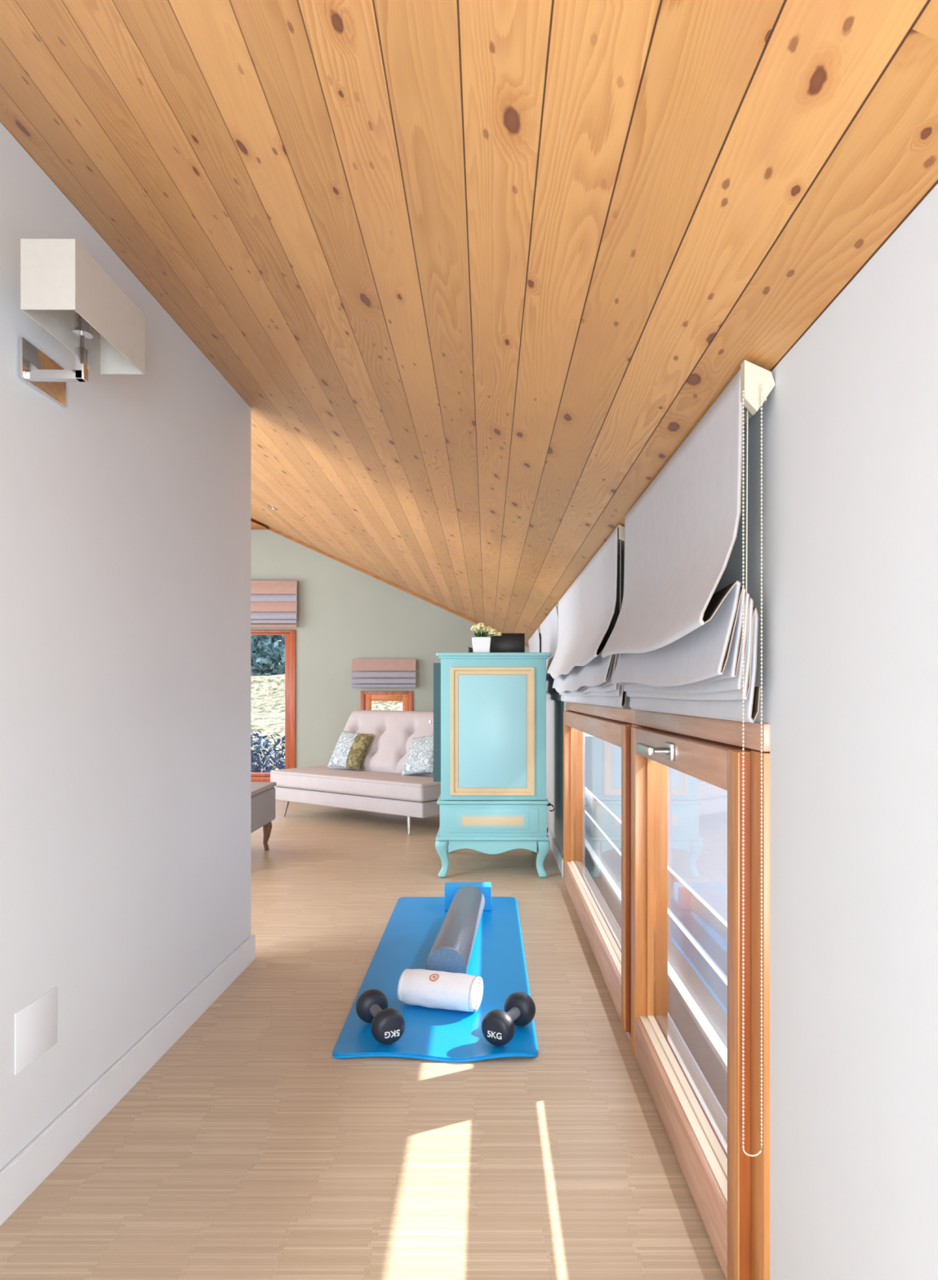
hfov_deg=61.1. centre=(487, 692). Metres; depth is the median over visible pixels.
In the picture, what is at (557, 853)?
baseboard
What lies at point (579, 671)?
blind
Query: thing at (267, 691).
hillside
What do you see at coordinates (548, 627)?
blind
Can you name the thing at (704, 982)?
balcony
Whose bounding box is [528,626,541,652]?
blind
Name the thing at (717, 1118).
balcony railing
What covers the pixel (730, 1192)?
window
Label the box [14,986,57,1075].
wall plate
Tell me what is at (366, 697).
window
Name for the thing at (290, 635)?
window
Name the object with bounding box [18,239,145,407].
wall sconce
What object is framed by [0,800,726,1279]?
floor
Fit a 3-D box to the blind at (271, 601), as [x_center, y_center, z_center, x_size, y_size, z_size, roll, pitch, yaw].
[-2.500,-0.953,8.538,0.920,0.505,0.084,0,0,0]
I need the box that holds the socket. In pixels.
[70,311,93,347]
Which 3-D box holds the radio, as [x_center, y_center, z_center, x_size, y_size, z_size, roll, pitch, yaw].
[0.125,-0.302,4.984,0.216,0.135,0.113,0,0,0]
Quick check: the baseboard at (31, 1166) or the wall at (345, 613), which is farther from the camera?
the wall at (345, 613)
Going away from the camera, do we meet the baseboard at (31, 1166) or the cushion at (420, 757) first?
the baseboard at (31, 1166)
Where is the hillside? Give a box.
[250,668,402,770]
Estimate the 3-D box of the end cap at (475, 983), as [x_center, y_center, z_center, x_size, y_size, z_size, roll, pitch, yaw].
[-0.037,1.006,2.660,0.012,0.104,0.126,0,0,17]
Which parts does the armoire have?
door, leg, waist moulding, panel, panel frame, moulding, gold panel, panel, crown, leg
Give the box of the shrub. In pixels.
[250,729,284,772]
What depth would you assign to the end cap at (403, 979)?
2.68 m
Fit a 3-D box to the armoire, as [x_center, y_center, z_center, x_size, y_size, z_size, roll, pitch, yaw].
[0.026,0.422,5.010,0.738,1.313,0.811,0,0,0]
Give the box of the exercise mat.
[332,897,538,1062]
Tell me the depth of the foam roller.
3.08 m
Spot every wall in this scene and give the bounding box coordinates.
[0,121,250,1171]
[250,529,528,768]
[539,183,937,1279]
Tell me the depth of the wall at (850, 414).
0.98 m
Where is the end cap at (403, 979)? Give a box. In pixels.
[397,968,409,1001]
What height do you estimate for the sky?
0.180 m
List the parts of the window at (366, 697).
sash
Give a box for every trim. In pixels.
[250,519,528,647]
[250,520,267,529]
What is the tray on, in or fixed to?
on the armoire
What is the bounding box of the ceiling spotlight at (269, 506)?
[266,504,277,510]
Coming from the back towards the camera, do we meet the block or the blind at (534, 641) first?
the blind at (534, 641)
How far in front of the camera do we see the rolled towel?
2.65 m
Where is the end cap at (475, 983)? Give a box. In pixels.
[468,976,483,1009]
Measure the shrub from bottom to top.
1.436 m
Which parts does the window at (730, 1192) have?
handle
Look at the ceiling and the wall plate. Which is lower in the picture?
the wall plate
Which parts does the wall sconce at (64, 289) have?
plate, arm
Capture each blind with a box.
[250,580,297,627]
[351,658,416,687]
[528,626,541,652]
[539,604,560,701]
[546,524,626,707]
[600,360,775,1156]
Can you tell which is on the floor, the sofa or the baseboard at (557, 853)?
the sofa
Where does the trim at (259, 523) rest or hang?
attached to the wall at (345, 613)
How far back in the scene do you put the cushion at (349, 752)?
6.94 m
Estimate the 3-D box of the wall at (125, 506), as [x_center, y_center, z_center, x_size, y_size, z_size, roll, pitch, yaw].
[-1.097,-0.100,1.010,0.160,2.360,4.426,0,0,2]
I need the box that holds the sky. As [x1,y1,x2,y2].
[585,736,727,1119]
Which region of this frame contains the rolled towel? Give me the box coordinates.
[397,968,483,1011]
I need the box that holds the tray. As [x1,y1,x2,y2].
[468,646,472,652]
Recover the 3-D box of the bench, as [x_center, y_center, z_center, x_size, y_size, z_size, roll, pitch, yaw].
[-1.742,0.850,5.070,0.563,0.463,0.908,0,0,0]
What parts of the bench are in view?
leg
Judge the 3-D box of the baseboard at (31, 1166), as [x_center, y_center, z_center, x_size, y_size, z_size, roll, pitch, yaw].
[-1.009,1.030,1.021,0.014,0.100,4.424,0,0,2]
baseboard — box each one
[0,933,255,1225]
[546,822,563,877]
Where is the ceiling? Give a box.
[0,0,937,644]
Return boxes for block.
[444,882,491,911]
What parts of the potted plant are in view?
pot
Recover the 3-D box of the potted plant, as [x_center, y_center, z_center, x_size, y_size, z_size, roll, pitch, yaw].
[-0.008,-0.329,4.778,0.185,0.188,0.126,0,0,16]
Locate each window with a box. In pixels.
[250,630,295,782]
[360,690,413,711]
[563,702,635,1044]
[631,709,769,1279]
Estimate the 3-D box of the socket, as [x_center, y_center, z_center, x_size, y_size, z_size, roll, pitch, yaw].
[-0.870,-0.772,1.705,0.044,0.075,0.044,0,0,0]
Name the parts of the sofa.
leg, seat, backrest, leg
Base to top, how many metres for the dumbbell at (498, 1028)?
0.104 m
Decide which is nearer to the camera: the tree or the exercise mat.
the exercise mat
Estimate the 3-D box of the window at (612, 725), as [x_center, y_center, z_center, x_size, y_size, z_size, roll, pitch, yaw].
[0.480,0.565,3.455,0.110,1.030,2.110,0,0,0]
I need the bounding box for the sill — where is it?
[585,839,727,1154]
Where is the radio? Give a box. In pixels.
[489,633,524,652]
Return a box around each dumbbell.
[355,988,404,1044]
[481,991,535,1045]
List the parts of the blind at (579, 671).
lift cord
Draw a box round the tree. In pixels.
[250,635,284,675]
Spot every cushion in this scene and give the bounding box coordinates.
[327,730,373,770]
[401,734,433,775]
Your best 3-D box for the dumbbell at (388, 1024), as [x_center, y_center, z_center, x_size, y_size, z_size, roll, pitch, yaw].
[-0.337,1.014,2.497,0.104,0.104,0.236,0,0,-25]
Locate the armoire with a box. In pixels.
[428,652,554,877]
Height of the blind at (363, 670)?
0.310 m
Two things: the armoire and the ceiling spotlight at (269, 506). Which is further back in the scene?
the ceiling spotlight at (269, 506)
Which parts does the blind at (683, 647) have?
lift cord, bead chain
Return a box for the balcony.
[585,786,727,1116]
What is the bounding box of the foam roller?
[426,885,484,973]
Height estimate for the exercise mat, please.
0.024 m
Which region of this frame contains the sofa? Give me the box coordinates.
[269,710,440,834]
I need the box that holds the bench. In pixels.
[250,782,276,850]
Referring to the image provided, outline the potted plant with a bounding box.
[470,622,502,652]

